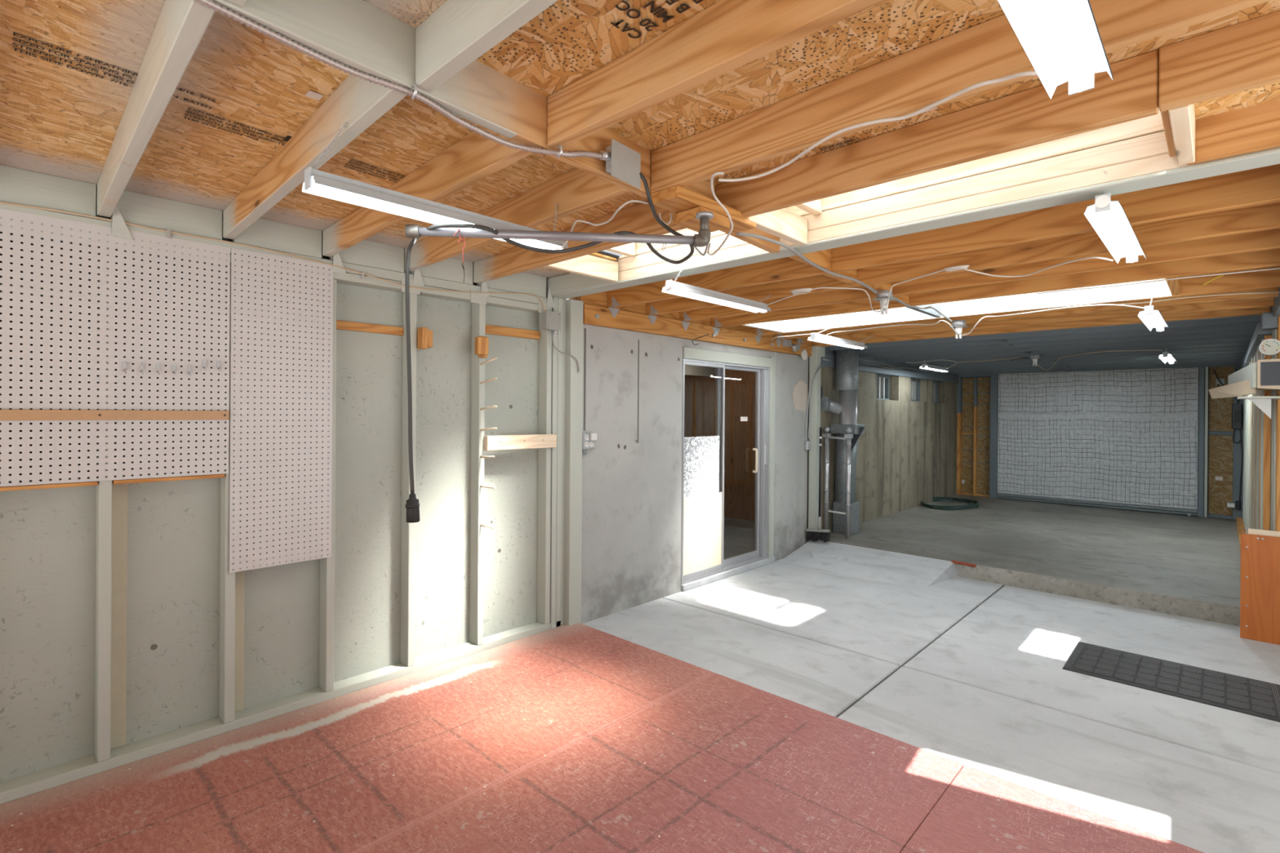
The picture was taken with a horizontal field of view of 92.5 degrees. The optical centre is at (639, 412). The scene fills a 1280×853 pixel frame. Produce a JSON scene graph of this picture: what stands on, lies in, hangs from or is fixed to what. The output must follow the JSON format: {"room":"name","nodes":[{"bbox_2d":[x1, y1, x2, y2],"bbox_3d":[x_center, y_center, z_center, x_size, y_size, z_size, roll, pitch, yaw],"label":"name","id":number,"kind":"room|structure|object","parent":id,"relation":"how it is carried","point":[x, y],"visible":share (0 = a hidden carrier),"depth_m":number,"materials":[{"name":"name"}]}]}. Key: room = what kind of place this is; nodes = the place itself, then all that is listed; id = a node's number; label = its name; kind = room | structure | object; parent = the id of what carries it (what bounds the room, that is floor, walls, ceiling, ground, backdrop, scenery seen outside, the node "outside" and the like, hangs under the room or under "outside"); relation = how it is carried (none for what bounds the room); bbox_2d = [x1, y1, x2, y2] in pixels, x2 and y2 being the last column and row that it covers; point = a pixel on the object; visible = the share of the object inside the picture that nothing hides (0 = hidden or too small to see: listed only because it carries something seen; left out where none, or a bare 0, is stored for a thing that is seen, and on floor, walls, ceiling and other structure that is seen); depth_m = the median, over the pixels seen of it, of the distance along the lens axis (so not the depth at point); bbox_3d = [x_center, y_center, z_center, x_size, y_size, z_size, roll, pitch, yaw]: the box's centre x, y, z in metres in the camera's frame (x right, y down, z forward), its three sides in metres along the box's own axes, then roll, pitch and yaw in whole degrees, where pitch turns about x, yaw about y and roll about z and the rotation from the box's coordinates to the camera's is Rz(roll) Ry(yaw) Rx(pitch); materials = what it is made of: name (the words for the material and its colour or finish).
{"room":"garage workshop","nodes":[
{"label":"garage workshop","id":0,"kind":"room"},
{"bbox_2d":[0,164,565,804],"bbox_3d":[-2.062,0.225,2.378,0.146,2.330,4.620,0,0,43],"label":"wall","id":1,"kind":"structure","parent":0,"point":[128,635],"depth_m":2.88,"materials":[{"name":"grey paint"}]},
{"bbox_2d":[0,208,230,486],"bbox_3d":[-2.159,-0.223,2.157,0.017,0.959,1.220,0,0,43],"label":"pegboard","id":2,"kind":"object","parent":1,"relation":"attached to","point":[6,215],"depth_m":2.32,"materials":[{"name":"wood"}]},
{"bbox_2d":[123,361,126,373],"bbox_3d":[-1.970,-0.174,2.345,0.036,0.047,0.010,0,0,43],"label":"hook","id":3,"kind":"object","parent":2,"relation":"attached to","point":[124,362],"visible":1,"depth_m":2.35,"materials":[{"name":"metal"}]},
{"bbox_2d":[139,362,143,373],"bbox_3d":[-1.935,-0.173,2.382,0.036,0.047,0.010,0,0,43],"label":"hook","id":4,"kind":"object","parent":2,"relation":"attached to","point":[141,364],"visible":1,"depth_m":2.38,"materials":[{"name":"metal"}]},
{"bbox_2d":[156,363,159,374],"bbox_3d":[-1.900,-0.173,2.419,0.036,0.047,0.010,0,0,43],"label":"hook","id":5,"kind":"object","parent":2,"relation":"attached to","point":[157,364],"visible":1,"depth_m":2.42,"materials":[{"name":"metal"}]},
{"bbox_2d":[172,364,175,375],"bbox_3d":[-1.865,-0.173,2.455,0.036,0.047,0.010,0,0,43],"label":"hook","id":6,"kind":"object","parent":2,"relation":"attached to","point":[173,365],"visible":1,"depth_m":2.46,"materials":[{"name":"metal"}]},
{"bbox_2d":[187,364,191,375],"bbox_3d":[-1.830,-0.173,2.492,0.036,0.047,0.010,0,0,43],"label":"hook","id":7,"kind":"object","parent":2,"relation":"attached to","point":[188,366],"visible":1,"depth_m":2.49,"materials":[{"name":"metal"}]},
{"bbox_2d":[166,228,170,238],"bbox_3d":[-1.881,-0.715,2.446,0.013,0.036,0.012,0,0,43],"label":"clip","id":8,"kind":"object","parent":1,"relation":"attached to","point":[168,233],"visible":1,"depth_m":2.44,"materials":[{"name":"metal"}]},
{"bbox_2d":[0,201,545,311],"bbox_3d":[-1.422,-0.676,2.915,0.031,0.108,2.416,0,0,43],"label":"cable","id":9,"kind":"object","parent":1,"relation":"attached to","point":[1,202],"visible":0.97,"depth_m":2.64,"materials":[{"name":"plastic"}]},
{"bbox_2d":[229,248,333,573],"bbox_3d":[-1.599,-0.009,2.755,0.003,1.382,0.412,0,0,43],"label":"pegboard","id":10,"kind":"object","parent":1,"relation":"attached to","point":[238,269],"visible":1,"depth_m":2.74,"materials":[{"name":"wood"}]},
{"bbox_2d":[336,320,403,335],"bbox_3d":[-1.379,-0.430,3.111,0.021,0.043,0.361,0,0,43],"label":"cleat","id":11,"kind":"object","parent":1,"relation":"attached to","point":[340,325],"visible":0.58,"depth_m":3.10,"materials":[{"name":"brown wood"}]},
{"bbox_2d":[416,327,432,349],"bbox_3d":[-1.157,-0.390,3.254,0.141,0.110,0.069,0,0,43],"label":"wooden block","id":12,"kind":"object","parent":1,"relation":"attached to","point":[424,336],"visible":0.91,"depth_m":3.20,"materials":[{"name":"brown wood"}]},
{"bbox_2d":[475,336,488,358],"bbox_3d":[-0.893,-0.373,3.465,0.059,0.120,0.084,0,0,43],"label":"wooden block","id":13,"kind":"object","parent":1,"relation":"attached to","point":[481,342],"visible":1,"depth_m":3.44,"materials":[{"name":"brown wood"}]},
{"bbox_2d":[480,455,495,457],"bbox_3d":[-0.862,0.249,3.467,0.113,0.018,0.012,0,0,33],"label":"peg","id":14,"kind":"object","parent":1,"relation":"attached to","point":[481,456],"visible":1,"depth_m":3.46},
{"bbox_2d":[480,524,495,528],"bbox_3d":[-0.863,0.644,3.470,0.113,0.018,0.012,0,0,33],"label":"peg","id":15,"kind":"object","parent":1,"relation":"attached to","point":[481,525],"visible":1,"depth_m":3.46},
{"bbox_2d":[480,484,495,488],"bbox_3d":[-0.863,0.420,3.468,0.112,0.012,0.012,0,0,33],"label":"peg","id":16,"kind":"object","parent":1,"relation":"attached to","point":[481,486],"visible":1,"depth_m":3.46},
{"bbox_2d":[480,357,497,364],"bbox_3d":[-0.854,-0.290,3.457,0.134,0.041,0.012,0,0,35],"label":"peg","id":17,"kind":"object","parent":1,"relation":"attached to","point":[494,358],"visible":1,"depth_m":3.45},
{"bbox_2d":[480,377,497,383],"bbox_3d":[-0.855,-0.180,3.457,0.134,0.035,0.012,0,0,35],"label":"peg","id":18,"kind":"object","parent":1,"relation":"attached to","point":[495,378],"visible":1,"depth_m":3.45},
{"bbox_2d":[480,404,497,410],"bbox_3d":[-0.855,-0.028,3.458,0.133,0.030,0.012,0,0,35],"label":"peg","id":19,"kind":"object","parent":1,"relation":"attached to","point":[495,406],"visible":1,"depth_m":3.45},
{"bbox_2d":[480,427,497,431],"bbox_3d":[-0.855,0.093,3.459,0.133,0.024,0.012,0,0,35],"label":"peg","id":20,"kind":"object","parent":1,"relation":"attached to","point":[488,428],"visible":1,"depth_m":3.45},
{"bbox_2d":[484,324,540,339],"bbox_3d":[-0.791,-0.491,3.731,0.021,0.052,0.440,0,0,43],"label":"cleat","id":21,"kind":"object","parent":1,"relation":"attached to","point":[489,329],"visible":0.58,"depth_m":3.73,"materials":[{"name":"brown wood"}]},
{"bbox_2d":[484,434,556,450],"bbox_3d":[-0.708,0.176,3.680,0.039,0.084,0.502,0,0,43],"label":"wooden rail","id":22,"kind":"object","parent":1,"relation":"attached to","point":[498,442],"visible":1,"depth_m":3.65,"materials":[{"name":"wood"}]},
{"bbox_2d":[541,310,560,334],"bbox_3d":[-0.553,-0.561,3.818,0.057,0.135,0.114,0,0,43],"label":"junction box","id":23,"kind":"object","parent":1,"relation":"attached to","point":[551,320],"visible":1,"depth_m":3.79,"materials":[{"name":"grey paint"}]},
{"bbox_2d":[0,0,1279,375],"bbox_3d":[2.408,-0.829,3.784,4.690,0.466,12.800,0,0,43],"label":"ceiling","id":24,"kind":"structure","parent":0,"point":[180,100],"depth_m":1.90,"materials":[{"name":"brown wood"}]},
{"bbox_2d":[194,0,602,159],"bbox_3d":[-0.690,-0.788,1.344,0.089,0.081,1.596,0,0,43],"label":"electrical cable","id":25,"kind":"object","parent":24,"relation":"attached to","point":[216,6],"visible":0.98,"depth_m":1.44,"materials":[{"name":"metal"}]},
{"bbox_2d":[411,84,417,100],"bbox_3d":[-0.545,-0.776,1.480,0.021,0.037,0.008,0,0,43],"label":"clip","id":26,"kind":"object","parent":25,"relation":"attached to","point":[414,86],"visible":1,"depth_m":1.48,"materials":[{"name":"metal"}]},
{"bbox_2d":[556,145,563,158],"bbox_3d":[-0.231,-0.753,1.764,0.021,0.037,0.008,0,0,43],"label":"clip","id":27,"kind":"object","parent":25,"relation":"attached to","point":[561,147],"visible":1,"depth_m":1.76,"materials":[{"name":"metal"}]},
{"bbox_2d":[302,121,568,249],"bbox_3d":[-0.592,-0.701,1.983,0.133,0.182,0.886,0,0,43],"label":"fluorescent light","id":28,"kind":"object","parent":24,"relation":"hanging from","point":[318,183],"visible":0.91,"depth_m":1.84,"materials":[{"name":"white metal"}]},
{"bbox_2d":[404,172,756,522],"bbox_3d":[-0.149,-0.201,2.123,1.274,1.160,0.348,0,0,-16],"label":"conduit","id":29,"kind":"object","parent":24,"relation":"hanging from","point":[693,211],"visible":0.99,"depth_m":2.08,"materials":[{"name":"grey metal"}]},
{"bbox_2d":[453,228,465,282],"bbox_3d":[-0.588,-0.515,1.997,0.004,0.176,0.044,0,0,43],"label":"string","id":30,"kind":"object","parent":29,"relation":"hanging from","point":[463,237],"visible":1,"depth_m":2.00,"materials":[{"name":"fabric"}]},
{"bbox_2d":[659,213,671,225],"bbox_3d":[0.095,-0.705,2.233,0.046,0.026,0.064,0,0,4],"label":"cord","id":31,"kind":"object","parent":29,"relation":"attached to","point":[668,223],"visible":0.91,"depth_m":2.23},
{"bbox_2d":[693,244,708,255],"bbox_3d":[0.219,-0.604,2.219,0.056,0.027,0.188,0,0,2],"label":"cord","id":32,"kind":"object","parent":29,"relation":"hanging from","point":[695,247],"visible":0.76,"depth_m":2.26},
{"bbox_2d":[552,200,648,248],"bbox_3d":[-0.143,-0.676,2.226,0.336,0.138,0.182,0,0,43],"label":"cord","id":33,"kind":"object","parent":24,"relation":"attached to","point":[630,201],"visible":0.9,"depth_m":2.26,"materials":[{"name":"plastic"}]},
{"bbox_2d":[599,138,640,189],"bbox_3d":[-0.064,-0.787,1.947,0.048,0.122,0.151,0,0,43],"label":"junction box","id":34,"kind":"object","parent":24,"relation":"attached to","point":[623,162],"visible":0.99,"depth_m":1.93,"materials":[{"name":"metal"}]},
{"bbox_2d":[662,263,771,313],"bbox_3d":[0.474,-0.680,3.409,0.100,0.152,0.968,0,0,43],"label":"fluorescent light","id":35,"kind":"object","parent":24,"relation":"hanging from","point":[673,287],"visible":1,"depth_m":3.30,"materials":[{"name":"white metal"}]},
{"bbox_2d":[706,171,733,255],"bbox_3d":[0.279,-0.663,2.092,0.088,0.130,0.494,0,0,5],"label":"cord","id":36,"kind":"object","parent":24,"relation":"hanging from","point":[713,175],"visible":0.98,"depth_m":2.07,"materials":[{"name":"plastic"}]},
{"bbox_2d":[771,333,810,341],"bbox_3d":[1.273,-0.628,5.264,0.127,0.061,0.647,0,0,-23],"label":"cord","id":37,"kind":"object","parent":24,"relation":"attached to","point":[803,334],"visible":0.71,"depth_m":5.19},
{"bbox_2d":[736,231,877,293],"bbox_3d":[0.860,-0.688,2.903,0.068,0.050,1.352,0,0,42],"label":"cable","id":38,"kind":"object","parent":24,"relation":"attached to","point":[793,250],"visible":1,"depth_m":2.75,"materials":[{"name":"plastic"}]},
{"bbox_2d":[765,287,880,312],"bbox_3d":[1.071,-0.645,3.527,0.715,0.080,0.388,0,0,4],"label":"cord","id":39,"kind":"object","parent":24,"relation":"attached to","point":[817,287],"visible":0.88,"depth_m":3.44,"materials":[{"name":"plastic"}]},
{"bbox_2d":[790,288,813,294],"bbox_3d":[0.893,-0.672,3.394,0.136,0.018,0.068,0,0,43],"label":"bundle","id":40,"kind":"object","parent":39,"relation":"attached to","point":[802,291],"visible":1,"depth_m":3.37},
{"bbox_2d":[807,325,873,349],"bbox_3d":[1.706,-0.631,5.088,0.100,0.157,1.116,0,0,43],"label":"fluorescent light","id":41,"kind":"object","parent":24,"relation":"hanging from","point":[816,337],"visible":1,"depth_m":4.92,"materials":[{"name":"white metal"}]},
{"bbox_2d":[718,71,1037,182],"bbox_3d":[0.564,-0.719,1.586,0.086,0.035,0.860,0,0,-44],"label":"cord","id":42,"kind":"object","parent":24,"relation":"attached to","point":[1027,73],"visible":0.91,"depth_m":1.52,"materials":[{"name":"plastic"}]},
{"bbox_2d":[872,289,896,315],"bbox_3d":[1.395,-0.627,3.500,0.100,0.130,0.100,0,0,43],"label":"socket","id":43,"kind":"object","parent":24,"relation":"attached to","point":[882,295],"visible":0.92,"depth_m":3.48,"materials":[{"name":"ceramic"}]},
{"bbox_2d":[879,298,888,309],"bbox_3d":[1.395,-0.619,3.500,0.052,0.053,0.052,0,0,43],"label":"socket","id":44,"kind":"object","parent":43,"relation":"attached to","point":[882,301],"depth_m":3.48,"materials":[{"name":"white plastic"}]},
{"bbox_2d":[825,320,959,335],"bbox_3d":[1.845,-0.618,4.700,1.076,0.113,0.351,0,0,43],"label":"cord","id":45,"kind":"object","parent":24,"relation":"attached to","point":[956,332],"visible":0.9,"depth_m":4.69,"materials":[{"name":"plastic"}]},
{"bbox_2d":[892,295,951,322],"bbox_3d":[1.822,-0.667,3.945,0.101,0.038,1.170,0,0,43],"label":"cable","id":46,"kind":"object","parent":24,"relation":"attached to","point":[894,297],"visible":0.94,"depth_m":3.94,"materials":[{"name":"plastic"}]},
{"bbox_2d":[908,360,956,368],"bbox_3d":[3.535,-0.575,7.275,0.555,0.073,0.426,0,0,-10],"label":"cord","id":47,"kind":"object","parent":24,"relation":"attached to","point":[931,360],"visible":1,"depth_m":7.31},
{"bbox_2d":[919,360,950,372],"bbox_3d":[3.738,-0.588,7.757,0.100,0.101,0.846,0,0,43],"label":"fluorescent light","id":48,"kind":"object","parent":24,"relation":"attached to","point":[925,366],"visible":0.97,"depth_m":7.66,"materials":[{"name":"white metal"}]},
{"bbox_2d":[949,320,968,338],"bbox_3d":[2.309,-0.602,4.440,0.100,0.130,0.100,0,0,43],"label":"socket","id":49,"kind":"object","parent":24,"relation":"attached to","point":[958,325],"visible":0.95,"depth_m":4.42,"materials":[{"name":"ceramic"}]},
{"bbox_2d":[954,326,962,334],"bbox_3d":[2.309,-0.594,4.440,0.052,0.053,0.052,0,0,43],"label":"socket","id":50,"kind":"object","parent":49,"relation":"attached to","point":[958,329],"depth_m":4.42,"materials":[{"name":"white plastic"}]},
{"bbox_2d":[957,357,1021,362],"bbox_3d":[4.040,-0.599,6.990,0.110,0.019,0.796,0,0,-40],"label":"cord","id":51,"kind":"object","parent":24,"relation":"attached to","point":[1015,357],"visible":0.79,"depth_m":7.07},
{"bbox_2d":[884,256,1113,311],"bbox_3d":[1.609,-0.644,3.035,0.368,0.085,1.209,0,0,-31],"label":"cord","id":52,"kind":"object","parent":24,"relation":"attached to","point":[1091,257],"visible":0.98,"depth_m":2.95,"materials":[{"name":"plastic"}]},
{"bbox_2d":[943,265,969,271],"bbox_3d":[1.491,-0.680,2.890,0.114,0.014,0.044,0,0,43],"label":"bundle","id":53,"kind":"object","parent":52,"relation":"attached to","point":[959,267],"visible":1,"depth_m":2.88,"materials":[{"name":"plastic"}]},
{"bbox_2d":[1029,354,1040,365],"bbox_3d":[4.215,-0.558,6.540,0.090,0.117,0.090,0,0,43],"label":"socket","id":54,"kind":"object","parent":24,"relation":"attached to","point":[1035,357],"visible":1,"depth_m":6.52,"materials":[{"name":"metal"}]},
{"bbox_2d":[961,304,1144,335],"bbox_3d":[2.558,-0.610,3.957,0.233,0.109,1.090,0,0,-35],"label":"cord","id":55,"kind":"object","parent":24,"relation":"attached to","point":[1090,304],"visible":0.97,"depth_m":3.91,"materials":[{"name":"plastic"}]},
{"bbox_2d":[997,0,1114,98],"bbox_3d":[0.537,-0.747,0.845,0.100,0.272,0.886,0,0,43],"label":"fluorescent light","id":56,"kind":"object","parent":24,"relation":"hanging from","point":[1061,40],"visible":1,"depth_m":1.03,"materials":[{"name":"white metal"}]},
{"bbox_2d":[1036,349,1162,369],"bbox_3d":[4.653,-0.563,6.690,0.670,0.079,1.738,0,0,2],"label":"cord","id":57,"kind":"object","parent":24,"relation":"attached to","point":[1150,349],"visible":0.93,"depth_m":6.01,"materials":[{"name":"plastic"}]},
{"bbox_2d":[1083,169,1146,263],"bbox_3d":[1.784,-0.705,2.283,0.100,0.121,0.943,0,0,43],"label":"fluorescent light","id":58,"kind":"object","parent":24,"relation":"hanging from","point":[1108,219],"visible":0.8,"depth_m":2.20,"materials":[{"name":"white metal"}]},
{"bbox_2d":[1137,294,1168,331],"bbox_3d":[3.181,-0.619,3.780,0.100,0.157,0.985,0,0,43],"label":"fluorescent light","id":59,"kind":"object","parent":24,"relation":"hanging from","point":[1152,318],"visible":1,"depth_m":3.65,"materials":[{"name":"white metal"}]},
{"bbox_2d":[1037,267,1279,294],"bbox_3d":[2.641,-0.678,3.177,0.988,0.007,0.036,0,0,42],"label":"cord","id":60,"kind":"object","parent":24,"relation":"attached to","point":[1273,268],"visible":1,"depth_m":3.12,"materials":[{"name":"plastic"}]},
{"bbox_2d":[1158,348,1176,364],"bbox_3d":[5.330,-0.574,6.180,0.100,0.101,0.966,0,0,43],"label":"fluorescent light","id":61,"kind":"object","parent":24,"relation":"attached to","point":[1165,357],"visible":1,"depth_m":6.06,"materials":[{"name":"white metal"}]},
{"bbox_2d":[1118,291,1279,304],"bbox_3d":[3.219,-0.662,3.523,0.734,0.015,0.074,0,0,32],"label":"cord","id":62,"kind":"object","parent":24,"relation":"attached to","point":[1260,292],"visible":0.92,"depth_m":3.49,"materials":[{"name":"plastic"}]},
{"bbox_2d":[1202,274,1223,285],"bbox_3d":[3.120,-0.725,3.342,0.034,0.051,0.090,0,0,-32],"label":"cable","id":63,"kind":"object","parent":24,"relation":"hanging from","point":[1219,276],"visible":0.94,"depth_m":3.33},
{"bbox_2d":[0,494,1279,852],"bbox_3d":[2.315,1.491,3.859,5.000,0.395,13.600,0,0,43],"label":"floor","id":64,"kind":"structure","parent":0,"point":[900,684],"depth_m":2.67,"materials":[{"name":"concrete"}]},
{"bbox_2d":[805,427,831,542],"bbox_3d":[1.794,0.722,6.141,0.261,1.148,0.061,0,0,43],"label":"push broom","id":65,"kind":"object","parent":64,"relation":"on","point":[812,533],"visible":1,"depth_m":6.13,"materials":[{"name":"grey paint"}]},
{"bbox_2d":[822,426,831,529],"bbox_3d":[1.977,0.750,6.498,0.068,1.207,0.068,0,0,43],"label":"steel post","id":66,"kind":"object","parent":64,"relation":"on","point":[826,429],"visible":0.98,"depth_m":6.48,"materials":[{"name":"metal"}]},
{"bbox_2d":[828,510,845,515],"bbox_3d":[2.062,1.044,6.415,0.193,0.028,0.010,0,0,43],"label":"bar","id":67,"kind":"object","parent":66,"relation":"attached to","point":[831,511],"visible":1,"depth_m":6.41,"materials":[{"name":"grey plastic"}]},
{"bbox_2d":[820,350,864,534],"bbox_3d":[2.148,0.318,6.502,0.402,1.958,0.559,0,0,43],"label":"pipe","id":68,"kind":"object","parent":64,"relation":"on","point":[846,362],"visible":0.87,"depth_m":6.52,"materials":[{"name":"metal"}]},
{"bbox_2d":[820,396,830,409],"bbox_3d":[1.913,-0.097,6.424,0.142,0.141,0.120,0,0,43],"label":"hood","id":69,"kind":"object","parent":68,"relation":"attached to","point":[824,401],"depth_m":6.37,"materials":[{"name":"metal"}]},
{"bbox_2d":[844,426,853,538],"bbox_3d":[2.152,0.756,6.332,0.072,1.217,0.072,0,0,43],"label":"steel post","id":70,"kind":"object","parent":64,"relation":"on","point":[848,429],"visible":0.88,"depth_m":6.31,"materials":[{"name":"metal"}]},
{"bbox_2d":[828,435,846,439],"bbox_3d":[2.067,0.264,6.415,0.191,0.032,0.020,0,0,43],"label":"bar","id":71,"kind":"object","parent":70,"relation":"attached to","point":[830,437],"visible":1,"depth_m":6.40,"materials":[{"name":"metal"}]},
{"bbox_2d":[921,497,979,510],"bbox_3d":[4.366,1.275,8.640,0.700,0.072,1.053,0,0,43],"label":"garden hose","id":72,"kind":"object","parent":64,"relation":"on","point":[970,505],"visible":0.97,"depth_m":8.41,"materials":[{"name":"rubber"}]},
{"bbox_2d":[1062,641,1279,722],"bbox_3d":[2.856,1.418,3.284,0.905,0.010,0.557,0,0,43],"label":"rubber mat","id":73,"kind":"object","parent":64,"relation":"on","point":[1253,697],"visible":1,"depth_m":3.25,"materials":[{"name":"rubber"}]},
{"bbox_2d":[1240,533,1279,644],"bbox_3d":[3.983,1.100,3.739,0.458,0.662,0.025,0,0,43],"label":"cabinet","id":74,"kind":"object","parent":64,"relation":"on","point":[1260,580],"visible":1,"depth_m":3.83,"materials":[{"name":"wood"}]},
{"bbox_2d":[1248,528,1279,537],"bbox_3d":[4.010,1.083,3.743,0.425,0.695,0.014,0,0,43],"label":"plywood panel","id":75,"kind":"object","parent":74,"relation":"on","point":[1253,531],"visible":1,"depth_m":3.83,"materials":[{"name":"wood"}]},
{"bbox_2d":[560,291,825,626],"bbox_3d":[0.630,0.305,5.197,0.300,2.340,3.385,0,0,43],"label":"wall","id":76,"kind":"structure","parent":0,"point":[621,500],"depth_m":4.44,"materials":[{"name":"grey concrete"}]},
{"bbox_2d":[551,331,579,372],"bbox_3d":[-0.470,-0.384,3.893,0.019,0.248,0.224,0,0,45],"label":"cable","id":77,"kind":"object","parent":76,"relation":"attached to","point":[558,350],"visible":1,"depth_m":3.87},
{"bbox_2d":[582,432,597,454],"bbox_3d":[-0.339,0.205,4.056,0.060,0.140,0.105,0,0,43],"label":"outlet box","id":78,"kind":"object","parent":76,"relation":"attached to","point":[588,439],"visible":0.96,"depth_m":4.04,"materials":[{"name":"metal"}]},
{"bbox_2d":[680,346,775,591],"bbox_3d":[0.762,0.441,5.337,0.140,1.930,1.358,0,0,43],"label":"door","id":79,"kind":"structure","parent":76,"relation":"in","point":[703,562],"depth_m":5.17,"materials":[{"name":"metal"}]},
{"bbox_2d":[684,364,755,559],"bbox_3d":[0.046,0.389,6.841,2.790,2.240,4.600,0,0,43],"label":"glass pane","id":80,"kind":"object","parent":79,"relation":"in","point":[740,441],"depth_m":8.25,"materials":[{"name":"clear glass"}]},
{"bbox_2d":[782,339,797,351],"bbox_3d":[1.436,-0.641,5.856,0.061,0.109,0.197,0,0,43],"label":"socket","id":81,"kind":"object","parent":76,"relation":"attached to","point":[787,343],"visible":0.92,"depth_m":5.83,"materials":[{"name":"metal"}]},
{"bbox_2d":[800,349,807,359],"bbox_3d":[1.635,-0.576,6.100,0.014,0.103,0.103,0,0,43],"label":"cover plate","id":82,"kind":"object","parent":76,"relation":"attached to","point":[804,353],"visible":1,"depth_m":6.09,"materials":[{"name":"white plastic"}]},
{"bbox_2d":[804,364,822,449],"bbox_3d":[1.756,-0.059,6.232,0.104,0.876,0.201,0,0,43],"label":"switch box","id":83,"kind":"object","parent":76,"relation":"attached to","point":[807,443],"visible":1,"depth_m":6.21,"materials":[{"name":"metal"}]},
{"bbox_2d":[806,353,959,532],"bbox_3d":[3.369,0.436,8.177,0.280,2.110,4.850,0,0,43],"label":"wall","id":84,"kind":"structure","parent":0,"point":[907,449],"depth_m":8.04,"materials":[{"name":"concrete"}]},
{"bbox_2d":[876,374,889,399],"bbox_3d":[3.014,-0.321,7.904,0.150,0.360,0.740,0,0,43],"label":"window","id":85,"kind":"structure","parent":84,"relation":"in","point":[882,381],"depth_m":7.97,"materials":[{"name":"glass"}]},
{"bbox_2d":[858,362,923,373],"bbox_3d":[3.080,-0.573,7.622,0.012,0.048,2.500,0,0,43],"label":"wire","id":86,"kind":"object","parent":84,"relation":"attached to","point":[859,362],"visible":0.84,"depth_m":7.59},
{"bbox_2d":[858,358,936,373],"bbox_3d":[3.260,-0.592,7.797,0.012,0.043,3.000,0,0,43],"label":"wire","id":87,"kind":"object","parent":84,"relation":"attached to","point":[859,358],"visible":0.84,"depth_m":7.77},
{"bbox_2d":[911,378,919,401],"bbox_3d":[3.795,-0.317,8.728,0.150,0.360,0.750,0,0,43],"label":"window","id":88,"kind":"structure","parent":84,"relation":"in","point":[915,384],"depth_m":8.80,"materials":[{"name":"glass"}]},
{"bbox_2d":[933,382,938,402],"bbox_3d":[4.376,-0.313,9.342,0.150,0.360,0.660,0,0,43],"label":"window","id":89,"kind":"structure","parent":84,"relation":"in","point":[935,384],"depth_m":9.50,"materials":[{"name":"glass"}]},
{"bbox_2d":[956,365,1244,519],"bbox_3d":[6.646,0.264,8.421,4.800,2.500,0.230,0,0,43],"label":"wall","id":90,"kind":"structure","parent":0,"point":[977,395],"depth_m":7.84,"materials":[{"name":"brown wood"}]},
{"bbox_2d":[996,367,1198,516],"bbox_3d":[6.305,0.358,8.614,2.270,1.933,0.098,0,0,43],"label":"door","id":91,"kind":"structure","parent":90,"relation":"in","point":[1123,437],"depth_m":8.52,"materials":[{"name":"metal"}]},
{"bbox_2d":[1216,378,1224,385],"bbox_3d":[7.341,-0.391,7.753,0.080,0.080,0.050,0,0,43],"label":"junction box","id":92,"kind":"object","parent":90,"relation":"attached to","point":[1222,380],"visible":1,"depth_m":7.73,"materials":[{"name":"grey paint"}]},
{"bbox_2d":[1213,369,1237,401],"bbox_3d":[7.335,-0.335,7.677,0.021,0.415,0.247,0,0,-27],"label":"power cable","id":93,"kind":"object","parent":90,"relation":"attached to","point":[1235,397],"visible":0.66,"depth_m":7.73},
{"bbox_2d":[1226,500,1240,510],"bbox_3d":[7.356,1.145,7.592,0.120,0.110,0.050,0,0,43],"label":"outlet box","id":94,"kind":"object","parent":90,"relation":"attached to","point":[1237,505],"visible":1,"depth_m":7.57,"materials":[{"name":"white plastic"}]},
{"bbox_2d":[1231,404,1242,429],"bbox_3d":[7.366,0.045,7.565,0.090,0.310,0.085,0,0,43],"label":"electrical box","id":95,"kind":"object","parent":90,"relation":"attached to","point":[1237,409],"visible":1,"depth_m":7.54,"materials":[{"name":"black metal"}]},
{"bbox_2d":[1232,428,1242,443],"bbox_3d":[7.370,0.289,7.556,0.096,0.180,0.022,0,0,30],"label":"power cable","id":96,"kind":"object","parent":95,"relation":"hanging from","point":[1241,438],"visible":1,"depth_m":7.57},
{"bbox_2d":[1239,429,1243,501],"bbox_3d":[7.403,0.650,7.551,0.034,0.901,0.024,0,0,43],"label":"power cable","id":97,"kind":"object","parent":90,"relation":"attached to","point":[1239,429],"visible":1,"depth_m":7.55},
{"bbox_2d":[1235,311,1278,550],"bbox_3d":[5.742,0.361,5.744,0.150,2.300,5.240,0,0,43],"label":"wall","id":98,"kind":"structure","parent":0,"point":[1258,427],"depth_m":4.57,"materials":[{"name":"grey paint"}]},
{"bbox_2d":[1272,315,1279,531],"bbox_3d":[4.479,0.304,3.435,1.290,2.400,0.170,0,0,43],"label":"wall","id":99,"kind":"structure","parent":0,"point":[1276,512],"depth_m":3.82,"materials":[{"name":"brown wood"}]},
{"bbox_2d":[1236,395,1279,418],"bbox_3d":[3.836,-0.029,3.750,0.260,0.137,0.280,0,0,43],"label":"wall shelf","id":100,"kind":"object","parent":99,"relation":"attached to","point":[1263,402],"visible":1,"depth_m":3.78,"materials":[{"name":"white paint"}]},
{"bbox_2d":[1208,358,1279,399],"bbox_3d":[3.941,-0.208,3.932,0.280,0.224,0.809,0,0,26],"label":"cardboard box","id":101,"kind":"object","parent":100,"relation":"on","point":[1264,374],"visible":1,"depth_m":3.74,"materials":[{"name":"beige cardboard"}]},
{"bbox_2d":[1258,338,1279,355],"bbox_3d":[3.888,-0.405,3.780,0.099,0.099,0.046,0,0,43],"label":"thermometer","id":102,"kind":"object","parent":99,"relation":"attached to","point":[1269,346],"visible":1,"depth_m":3.77,"materials":[{"name":"white plastic"}]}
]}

